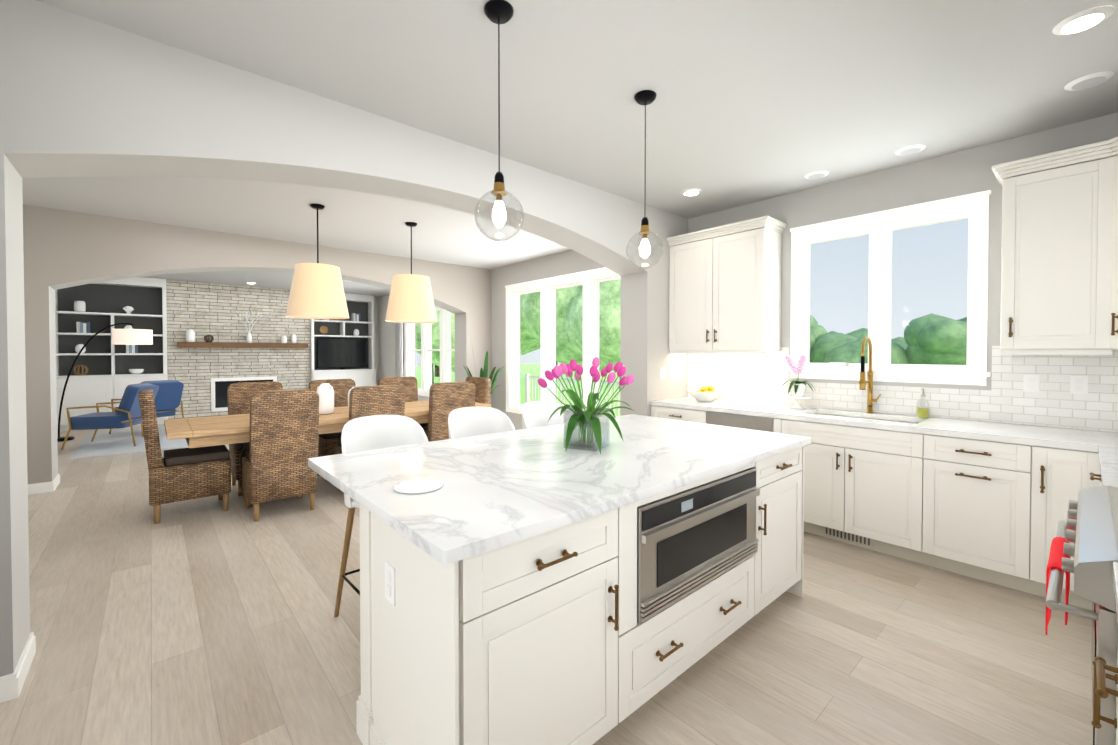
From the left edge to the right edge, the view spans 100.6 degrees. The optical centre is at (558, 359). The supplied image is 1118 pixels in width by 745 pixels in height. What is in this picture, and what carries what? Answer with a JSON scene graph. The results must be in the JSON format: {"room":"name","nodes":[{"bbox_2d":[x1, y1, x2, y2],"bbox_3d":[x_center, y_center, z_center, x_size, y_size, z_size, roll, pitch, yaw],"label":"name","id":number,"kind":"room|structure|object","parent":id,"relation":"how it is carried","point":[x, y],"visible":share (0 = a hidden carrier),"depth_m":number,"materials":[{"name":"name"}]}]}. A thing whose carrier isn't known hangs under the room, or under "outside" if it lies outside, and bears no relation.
{"room":"kitchen","nodes":[
{"label":"kitchen","id":0,"kind":"room"},
{"bbox_2d":[23,205,491,483],"bbox_3d":[-3.708,-0.116,6.178,6.820,2.850,0.400,-1,1,-41],"label":"wall","id":1,"kind":"structure","parent":0,"point":[62,249],"depth_m":5.13,"materials":[{"name":"grey paint"}]},
{"bbox_2d":[28,482,49,487],"bbox_3d":[-5.807,1.284,4.630,1.134,0.100,0.014,-1,1,-41],"label":"baseboard","id":2,"kind":"structure","parent":1,"relation":"attached to","point":[44,483],"depth_m":4.62,"materials":[{"name":"white wood"}]},
{"bbox_2d":[50,473,59,491],"bbox_3d":[-5.238,1.281,4.831,0.014,0.100,0.394,-1,1,-41],"label":"baseboard","id":3,"kind":"structure","parent":1,"relation":"attached to","point":[53,484],"depth_m":4.76,"materials":[{"name":"white wood"}]},
{"bbox_2d":[0,0,687,676],"bbox_3d":[-1.494,-0.062,2.739,7.400,2.850,0.350,-1,1,-41],"label":"wall","id":4,"kind":"structure","parent":0,"point":[80,96],"depth_m":2.29,"materials":[{"name":"grey paint"}]},
{"bbox_2d":[0,667,22,702],"bbox_3d":[-3.092,1.338,1.113,2.364,0.100,0.014,-1,1,-41],"label":"baseboard","id":5,"kind":"structure","parent":4,"relation":"attached to","point":[11,685],"depth_m":1.88,"materials":[{"name":"white wood"}]},
{"bbox_2d":[15,632,35,683],"bbox_3d":[-2.337,1.324,2.033,0.014,0.100,0.330,-1,1,-41],"label":"baseboard","id":6,"kind":"structure","parent":4,"relation":"attached to","point":[25,661],"depth_m":2.05,"materials":[{"name":"white wood"}]},
{"bbox_2d":[660,367,664,378],"bbox_3d":[1.064,0.142,4.754,0.075,0.116,0.009,-1,1,-41],"label":"outlet","id":7,"kind":"object","parent":4,"relation":"attached to","point":[662,370],"depth_m":4.74,"materials":[{"name":"white plastic"}]},
{"bbox_2d":[374,297,377,385],"bbox_3d":[-7.216,-0.177,10.151,6.400,2.850,0.200,-1,1,-41],"label":"wall","id":8,"kind":"structure","parent":0,"point":[376,333],"depth_m":12.15,"materials":[{"name":"white paint"}]},
{"bbox_2d":[378,250,616,429],"bbox_3d":[-1.736,-0.158,8.932,0.220,2.850,9.270,-1,1,-41],"label":"wall","id":9,"kind":"structure","parent":0,"point":[565,263],"depth_m":7.89,"materials":[{"name":"grey paint"}]},
{"bbox_2d":[404,305,454,396],"bbox_3d":[-2.652,-0.211,9.937,0.228,2.025,2.770,-1,1,-41],"label":"living room window","id":10,"kind":"structure","parent":9,"relation":"in","point":[427,349],"depth_m":10.19,"materials":[{"name":"white wood"}]},
{"bbox_2d":[505,267,620,417],"bbox_3d":[0.129,-0.162,6.776,0.228,2.105,2.870,-1,1,-41],"label":"dining room window","id":11,"kind":"structure","parent":9,"relation":"in","point":[590,301],"depth_m":7.04,"materials":[{"name":"white wood"}]},
{"bbox_3d":[-2.759,-1.277,9.826,0.111,0.024,3.550,-1,1,-41],"label":"curtain rod","id":12,"kind":"object","parent":9,"relation":"attached to","visible":0},
{"bbox_2d":[394,322,402,376],"bbox_3d":[-3.779,-0.030,10.939,0.060,2.470,0.400,-1,1,-41],"label":"curtain","id":13,"kind":"object","parent":12,"relation":"hanging from","point":[398,348],"visible":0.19,"depth_m":10.88,"materials":[{"name":"white fabric"}]},
{"bbox_2d":[0,424,1091,744],"bbox_3d":[-3.157,1.359,4.954,8.200,0.060,13.800,-1,1,-41],"label":"floor","id":14,"kind":"structure","parent":0,"point":[200,622],"depth_m":2.22,"materials":[{"name":"brown wood"}]},
{"bbox_2d":[57,323,152,441],"bbox_3d":[-7.363,0.351,7.422,1.315,1.875,1.065,-1,1,-41],"label":"arc floor lamp","id":15,"kind":"object","parent":14,"relation":"on","point":[133,336],"visible":0.9,"depth_m":7.37,"materials":[{"name":"black metal"}]},
{"bbox_2d":[55,277,167,431],"bbox_3d":[-8.382,-0.153,8.717,1.556,2.846,0.406,-1,1,-41],"label":"built-in bookcase","id":16,"kind":"object","parent":14,"relation":"on","point":[108,364],"visible":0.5,"depth_m":8.70,"materials":[{"name":"white wood"}]},
{"bbox_2d":[74,301,85,311],"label":"decor","id":17,"kind":"object","parent":16,"relation":"on","point":[80,306],"depth_m":8.41,"materials":[{"name":"white ceramic"}]},
{"bbox_2d":[75,344,85,352],"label":"decor","id":18,"kind":"object","parent":16,"relation":"on","point":[77,348],"depth_m":8.43,"materials":[{"name":"white ceramic"}]},
{"bbox_2d":[73,365,87,375],"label":"decor","id":19,"kind":"object","parent":16,"relation":"on","point":[74,370],"depth_m":8.45,"materials":[{"name":"brown wood"}]},
{"bbox_2d":[76,322,89,332],"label":"decor","id":20,"kind":"object","parent":16,"relation":"on","point":[81,327],"depth_m":8.44,"materials":[{"name":"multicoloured paper"}]},
{"bbox_2d":[123,306,133,313],"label":"decor","id":21,"kind":"object","parent":16,"relation":"on","point":[128,309],"depth_m":8.88,"materials":[{"name":"white ceramic"}]},
{"bbox_2d":[126,345,137,352],"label":"decor","id":22,"kind":"object","parent":16,"relation":"on","point":[129,348],"depth_m":8.87,"materials":[{"name":"multicoloured paper"}]},
{"bbox_2d":[129,369,143,373],"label":"decor","id":23,"kind":"object","parent":16,"relation":"on","point":[134,371],"depth_m":8.91,"materials":[{"name":"white ceramic"}]},
{"bbox_2d":[70,426,188,458],"bbox_3d":[-5.768,1.268,8.451,4.100,0.011,2.700,-1,1,-41],"label":"living room rug","id":24,"kind":"object","parent":14,"relation":"on","point":[114,442],"visible":0.36,"depth_m":7.08,"materials":[{"name":"grey carpet"}]},
{"bbox_2d":[61,383,158,449],"bbox_3d":[-6.675,0.820,6.957,0.907,0.902,0.646,0,1,-16],"label":"armchair","id":25,"kind":"object","parent":24,"relation":"on","point":[127,414],"visible":0.83,"depth_m":6.76,"materials":[{"name":"blue fabric"}]},
{"bbox_2d":[109,380,183,436],"bbox_3d":[-7.035,0.805,7.947,0.907,0.902,0.646,0,1,19],"label":"armchair","id":26,"kind":"object","parent":24,"relation":"on","point":[168,398],"visible":0.54,"depth_m":7.90,"materials":[{"name":"blue fabric"}]},
{"bbox_2d":[138,389,230,523],"bbox_3d":[-3.292,0.801,4.095,0.606,1.082,0.500,-1,1,-41],"label":"wicker chair","id":27,"kind":"object","parent":14,"relation":"on","point":[180,474],"visible":1,"depth_m":3.89,"materials":[{"name":"brown wicker"}]},
{"bbox_2d":[166,280,310,418],"bbox_3d":[-6.829,-0.174,10.089,2.580,2.846,0.396,-1,1,-41],"label":"stone fireplace","id":28,"kind":"object","parent":14,"relation":"on","point":[203,371],"visible":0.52,"depth_m":9.87,"materials":[{"name":"white"}]},
{"bbox_2d":[186,329,194,341],"bbox_3d":[-7.463,-0.477,9.396,0.150,0.260,0.150,-1,1,-41],"label":"vase","id":29,"kind":"object","parent":28,"relation":"on","point":[190,335],"visible":0.92,"depth_m":9.34,"materials":[{"name":"white ceramic"}]},
{"bbox_2d":[204,335,213,341],"bbox_3d":[-7.237,-0.432,9.595,0.161,0.163,0.162,-1,1,-41],"label":"orb","id":30,"kind":"object","parent":28,"relation":"on","point":[209,340],"visible":1,"depth_m":9.57,"materials":[{"name":"brown metal"}]},
{"bbox_2d":[235,311,262,342],"bbox_3d":[-6.722,-0.705,10.044,0.573,0.696,0.110,-1,1,-41],"label":"branches","id":31,"kind":"object","parent":28,"relation":"on","point":[249,338],"visible":0.96,"depth_m":10.03,"materials":[{"name":"white ceramic"}]},
{"bbox_2d":[281,336,286,342],"bbox_3d":[-6.216,-0.449,10.493,0.120,0.170,0.120,-1,1,-41],"label":"vase","id":32,"kind":"object","parent":28,"relation":"on","point":[283,339],"visible":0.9,"depth_m":10.45,"materials":[{"name":"white ceramic"}]},
{"bbox_2d":[292,334,296,342],"bbox_3d":[-6.066,-0.471,10.625,0.100,0.210,0.100,-1,1,-41],"label":"vase","id":33,"kind":"object","parent":28,"relation":"on","point":[294,338],"visible":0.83,"depth_m":10.59,"materials":[{"name":"white ceramic"}]},
{"bbox_2d":[227,381,282,495],"bbox_3d":[-3.142,0.789,4.883,0.500,1.082,0.606,-1,1,-41],"label":"wicker chair","id":34,"kind":"object","parent":14,"relation":"on","point":[239,395],"visible":0.23,"depth_m":4.91,"materials":[{"name":"brown wicker"}]},
{"bbox_2d":[242,389,318,521],"bbox_3d":[-2.491,0.800,4.143,0.500,1.082,0.606,-1,1,-41],"label":"wicker chair","id":35,"kind":"object","parent":14,"relation":"on","point":[284,432],"visible":0.98,"depth_m":3.93,"materials":[{"name":"brown wicker"}]},
{"bbox_2d":[164,400,491,504],"bbox_3d":[-2.269,0.943,4.997,3.000,0.770,1.000,-1,1,-41],"label":"dining table","id":36,"kind":"object","parent":14,"relation":"on","point":[195,432],"visible":0.44,"depth_m":4.21,"materials":[{"name":"brown wood"}]},
{"bbox_2d":[316,383,333,413],"bbox_3d":[-2.416,0.405,4.793,0.170,0.310,0.170,-1,1,-41],"label":"jar","id":37,"kind":"object","parent":36,"relation":"on","point":[325,391],"visible":0.92,"depth_m":4.73,"materials":[{"name":"white ceramic"}]},
{"bbox_2d":[348,387,353,411],"bbox_3d":[-2.134,0.423,4.881,0.160,0.270,0.160,-1,1,-41],"label":"jar","id":38,"kind":"object","parent":36,"relation":"on","point":[348,397],"visible":0.12,"depth_m":4.83,"materials":[{"name":"white ceramic"}]},
{"bbox_2d":[309,379,355,480],"bbox_3d":[-2.557,0.781,5.398,0.500,1.082,0.606,-1,1,-41],"label":"wicker chair","id":39,"kind":"object","parent":14,"relation":"on","point":[327,443],"visible":0.23,"depth_m":5.45,"materials":[{"name":"brown wicker"}]},
{"bbox_2d":[310,293,375,386],"bbox_3d":[-5.308,-0.195,11.421,1.456,2.846,0.406,-1,1,-41],"label":"built-in bookcase","id":40,"kind":"object","parent":14,"relation":"on","point":[339,350],"visible":0.6,"depth_m":11.49,"materials":[{"name":"white wood"}]},
{"bbox_2d":[319,326,327,333],"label":"decor","id":41,"kind":"object","parent":40,"relation":"on","point":[323,329],"depth_m":11.19,"materials":[{"name":"brown wood"}]},
{"bbox_2d":[351,313,359,320],"label":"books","id":42,"kind":"object","parent":40,"relation":"on","point":[354,317],"depth_m":11.60,"materials":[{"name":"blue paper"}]},
{"bbox_2d":[353,329,358,335],"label":"decor","id":43,"kind":"object","parent":40,"relation":"on","point":[356,332],"depth_m":11.62,"materials":[{"name":"white ceramic"}]},
{"bbox_2d":[335,385,404,490],"bbox_3d":[-1.905,0.792,4.658,0.500,1.082,0.606,-1,1,-41],"label":"wicker chair","id":44,"kind":"object","parent":14,"relation":"on","point":[364,401],"visible":0.25,"depth_m":4.43,"materials":[{"name":"brown wicker"}]},
{"bbox_2d":[334,415,427,616],"bbox_3d":[-0.902,0.843,2.458,0.454,1.052,0.419,-1,1,-41],"label":"stool","id":45,"kind":"object","parent":14,"relation":"on","point":[370,432],"visible":0.33,"depth_m":2.56,"materials":[{"name":"white plastic"}]},
{"bbox_2d":[377,376,419,424],"bbox_3d":[-1.956,0.773,5.926,0.500,1.082,0.606,-1,1,-41],"label":"wicker chair","id":46,"kind":"object","parent":14,"relation":"on","point":[409,385],"visible":0.06,"depth_m":6.13,"materials":[{"name":"brown wicker"}]},
{"bbox_2d":[423,381,475,441],"bbox_3d":[-1.305,0.784,5.186,0.500,1.082,0.606,-1,1,-41],"label":"wicker chair","id":47,"kind":"object","parent":14,"relation":"on","point":[446,399],"visible":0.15,"depth_m":4.90,"materials":[{"name":"brown wicker"}]},
{"bbox_2d":[465,377,491,403],"bbox_3d":[-1.245,0.773,5.895,0.606,1.082,0.500,-1,1,-41],"label":"wicker chair","id":48,"kind":"object","parent":14,"relation":"on","point":[482,390],"visible":0.12,"depth_m":5.89,"materials":[{"name":"brown wicker"}]},
{"bbox_2d":[448,407,514,438],"bbox_3d":[-0.452,0.837,2.854,0.454,1.052,0.419,-1,1,-41],"label":"stool","id":49,"kind":"object","parent":14,"relation":"on","point":[467,421],"visible":0.17,"depth_m":3.02,"materials":[{"name":"white plastic"}]},
{"bbox_2d":[463,336,503,394],"bbox_3d":[-1.220,0.376,7.566,0.640,1.819,0.672,-1,1,-41],"label":"potted plant","id":50,"kind":"object","parent":14,"relation":"on","point":[484,373],"visible":0.21,"depth_m":7.46,"materials":[{"name":"green plant"}]},
{"bbox_2d":[522,401,572,428],"bbox_3d":[-0.039,0.832,3.217,0.454,1.052,0.419,-1,1,-41],"label":"stool","id":51,"kind":"object","parent":14,"relation":"on","point":[536,413],"visible":0.19,"depth_m":3.38,"materials":[{"name":"white plastic"}]},
{"bbox_2d":[356,442,811,744],"bbox_3d":[0.346,0.930,2.176,2.264,0.884,0.739,-1,1,-41],"label":"kitchen island","id":52,"kind":"object","parent":14,"relation":"on","point":[541,585],"depth_m":1.54,"materials":[{"name":"white painted wood"}]},
{"bbox_2d":[308,414,811,565],"bbox_3d":[0.147,0.484,2.387,2.300,0.071,1.321,-1,1,-41],"label":"island countertop","id":53,"kind":"structure","parent":52,"relation":"on","point":[500,486],"depth_m":1.87,"materials":[{"name":"white stone"}]},
{"bbox_2d":[393,476,443,493],"bbox_3d":[-0.504,0.447,1.667,0.174,0.022,0.174,-1,1,-41],"label":"dish","id":54,"kind":"object","parent":53,"relation":"on","point":[417,485],"visible":1,"depth_m":1.62,"materials":[{"name":"white ceramic"}]},
{"bbox_2d":[538,357,634,453],"bbox_3d":[0.146,0.218,2.388,0.460,0.458,0.474,-1,1,-41],"label":"tulip vase","id":55,"kind":"object","parent":53,"relation":"on","point":[590,418],"visible":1,"depth_m":2.35,"materials":[{"name":"clear glass"}]},
{"bbox_2d":[650,397,1117,609],"bbox_3d":[2.319,0.891,3.492,0.690,0.920,3.572,-1,1,-41],"label":"base cabinets","id":56,"kind":"object","parent":14,"relation":"on","point":[985,501],"depth_m":2.96,"materials":[{"name":"white wood"}]},
{"bbox_2d":[687,386,723,401],"bbox_3d":[1.447,0.336,4.594,0.350,0.153,0.350,-1,1,-41],"label":"fruit bowl","id":57,"kind":"object","parent":56,"relation":"on","point":[706,394],"visible":1,"depth_m":4.51,"materials":[{"name":"white ceramic"}]},
{"bbox_2d":[782,355,813,408],"bbox_3d":[2.059,0.190,4.008,0.278,0.463,0.286,-1,1,-41],"label":"orchid","id":58,"kind":"object","parent":56,"relation":"on","point":[797,387],"visible":1,"depth_m":3.97,"materials":[{"name":"white ceramic"}]},
{"bbox_2d":[859,337,880,412],"bbox_3d":[2.432,0.125,3.626,0.246,0.606,0.108,-1,1,-41],"label":"faucet","id":59,"kind":"object","parent":56,"relation":"on","point":[862,386],"visible":1,"depth_m":3.69,"materials":[{"name":"brown metal"}]},
{"bbox_2d":[916,388,929,418],"bbox_3d":[2.673,0.321,3.407,0.083,0.220,0.075,-1,1,-41],"label":"soap dispenser","id":60,"kind":"object","parent":56,"relation":"on","point":[922,412],"visible":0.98,"depth_m":3.40,"materials":[{"name":"clear glass"}]},
{"bbox_2d":[1045,486,1117,744],"bbox_3d":[1.813,0.890,1.181,0.910,0.995,0.767,-1,1,-41],"label":"range","id":61,"kind":"object","parent":14,"relation":"on","point":[1091,522],"visible":0.88,"depth_m":1.17,"materials":[{"name":"silver metal"}]},
{"bbox_2d":[1045,537,1069,634],"bbox_3d":[1.565,0.703,1.453,0.320,0.211,0.045,-1,1,-41],"label":"hanging towel","id":62,"kind":"object","parent":61,"relation":"hanging from","point":[1056,554],"visible":0.67,"depth_m":1.40,"materials":[{"name":"red fabric"}]},
{"bbox_2d":[1090,445,1117,486],"bbox_3d":[2.610,0.917,1.828,1.132,0.920,0.690,-1,1,-41],"label":"base cabinet","id":63,"kind":"object","parent":14,"relation":"on","point":[1108,462],"depth_m":2.04,"materials":[{"name":"white wood"}]},
{"bbox_2d":[1091,562,1117,744],"bbox_3d":[0.975,0.940,0.390,1.386,0.920,0.690,-1,1,-41],"label":"base cabinet","id":64,"kind":"object","parent":14,"relation":"on","point":[1101,690],"depth_m":1.03,"materials":[{"name":"white"}]},
{"bbox_2d":[22,0,1117,296],"bbox_3d":[-3.157,-1.551,4.909,8.200,0.060,13.800,-1,1,-41],"label":"ceiling","id":65,"kind":"structure","parent":0,"point":[756,100],"depth_m":2.56,"materials":[{"name":"grey paint"}]},
{"bbox_2d":[286,203,348,318],"bbox_3d":[-2.378,-0.965,4.578,0.560,1.099,0.560,-1,1,-41],"label":"drum pendant light","id":66,"kind":"object","parent":65,"relation":"hanging from","point":[317,290],"visible":1,"depth_m":4.39,"materials":[{"name":"beige fabric"}]},
{"bbox_2d":[385,222,436,322],"bbox_3d":[-1.658,-0.975,5.212,0.560,1.099,0.560,-1,1,-41],"label":"drum pendant light","id":67,"kind":"object","parent":65,"relation":"hanging from","point":[411,300],"visible":0.98,"depth_m":5.02,"materials":[{"name":"beige fabric"}]},
{"bbox_2d":[474,0,523,240],"bbox_3d":[-0.254,-0.990,1.965,0.210,0.969,0.210,-1,1,-41],"label":"globe pendant light","id":68,"kind":"object","parent":65,"relation":"hanging from","point":[498,12],"visible":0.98,"depth_m":1.95,"materials":[{"name":"clear glass"}]},
{"bbox_2d":[626,90,663,268],"bbox_3d":[0.486,-1.000,2.622,0.210,0.969,0.210,-1,1,-41],"label":"globe pendant light","id":69,"kind":"object","parent":65,"relation":"hanging from","point":[645,97],"visible":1,"depth_m":2.61,"materials":[{"name":"clear glass"}]},
{"bbox_2d":[682,189,701,195],"bbox_3d":[1.196,-1.503,4.185,0.178,0.012,0.178,1,1,40],"label":"recessed light","id":70,"kind":"object","parent":65,"relation":"in","point":[689,192],"depth_m":4.16,"materials":[{"name":"white"}]},
{"bbox_2d":[804,171,828,178],"bbox_3d":[2.099,-1.497,3.780,0.178,0.012,0.178,1,1,40],"label":"recessed light","id":71,"kind":"object","parent":65,"relation":"in","point":[817,174],"depth_m":3.76,"materials":[{"name":"white"}]},
{"bbox_2d":[895,144,925,155],"bbox_3d":[2.508,-1.489,3.314,0.178,0.012,0.178,0,1,4],"label":"recessed light","id":72,"kind":"object","parent":65,"relation":"in","point":[911,149],"depth_m":3.29,"materials":[{"name":"white"}]},
{"bbox_2d":[1052,6,1113,34],"bbox_3d":[2.284,-1.469,2.025,0.178,0.012,0.178,0,1,4],"label":"recessed light","id":73,"kind":"object","parent":65,"relation":"in","point":[1082,21],"depth_m":2.01,"materials":[{"name":"white"}]},
{"bbox_2d":[1064,71,1114,90],"bbox_3d":[2.823,-1.476,2.472,0.178,0.012,0.178,1,1,40],"label":"recessed light","id":74,"kind":"object","parent":65,"relation":"in","point":[1090,80],"depth_m":2.46,"materials":[{"name":"white"}]},
{"bbox_2d":[525,374,618,416],"bbox_3d":[0.902,0.986,8.320,2.850,1.080,8.500,-1,1,-41],"label":"deck railing","id":75,"kind":"object","parent":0,"point":[527,388],"depth_m":11.30,"materials":[{"name":"grey wood"}]},
{"bbox_2d":[687,112,1117,432],"bbox_3d":[2.621,-0.079,3.829,0.220,2.850,4.150,-1,1,-41],"label":"wall","id":76,"kind":"structure","parent":0,"point":[965,172],"depth_m":3.50,"materials":[{"name":"grey paint"}]},
{"bbox_2d":[667,216,786,353],"bbox_3d":[1.595,-0.650,4.516,0.392,1.190,1.041,-1,1,-41],"label":"upper cabinet","id":77,"kind":"object","parent":76,"relation":"attached to","point":[724,289],"visible":1,"depth_m":4.32,"materials":[{"name":"white wood"}]},
{"bbox_2d":[787,190,990,385],"bbox_3d":[2.611,-0.502,3.780,0.250,1.353,1.360,-1,1,-41],"label":"window","id":78,"kind":"structure","parent":76,"relation":"in","point":[975,212],"depth_m":3.71,"materials":[{"name":"white"}]},
{"bbox_2d":[824,362,853,366],"bbox_3d":[2.393,0.043,3.969,0.052,0.040,0.220,-1,1,-41],"label":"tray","id":79,"kind":"object","parent":78,"relation":"on","point":[838,364],"visible":0.98,"depth_m":3.95,"materials":[{"name":"white ceramic"}]},
{"bbox_2d":[687,346,1117,431],"bbox_3d":[2.580,0.162,3.710,0.003,0.529,3.572,-1,1,-41],"label":"backsplash","id":80,"kind":"structure","parent":76,"relation":"attached to","point":[1053,402],"depth_m":3.26,"materials":[{"name":"tile"}]},
{"bbox_2d":[1023,374,1039,391],"bbox_3d":[3.131,0.158,3.075,0.008,0.115,0.075,-1,1,-41],"label":"outlet","id":81,"kind":"object","parent":80,"relation":"attached to","point":[1031,383],"depth_m":3.07,"materials":[{"name":"white plastic"}]},
{"bbox_2d":[1070,376,1087,393],"bbox_3d":[3.269,0.161,2.918,0.008,0.115,0.075,-1,1,-41],"label":"outlet","id":82,"kind":"object","parent":80,"relation":"attached to","point":[1078,384],"depth_m":2.92,"materials":[{"name":"white plastic"}]},
{"bbox_2d":[992,136,1117,354],"bbox_3d":[3.143,-0.619,2.558,0.656,1.190,1.116,-1,1,-41],"label":"upper cabinet","id":83,"kind":"object","parent":76,"relation":"attached to","point":[1059,272],"visible":1,"depth_m":2.74,"materials":[{"name":"white wood"}]},
{"label":"outside","id":84,"kind":"structure","parent":0,"visible":0},
{"bbox_2d":[415,279,966,415],"bbox_3d":[33.762,-3.694,56.139,115.050,13.252,120.000,-1,1,-41],"label":"trees","id":85,"kind":"object","parent":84,"point":[936,328],"depth_m":21.59,"materials":[{"name":"green plant"}]}
]}

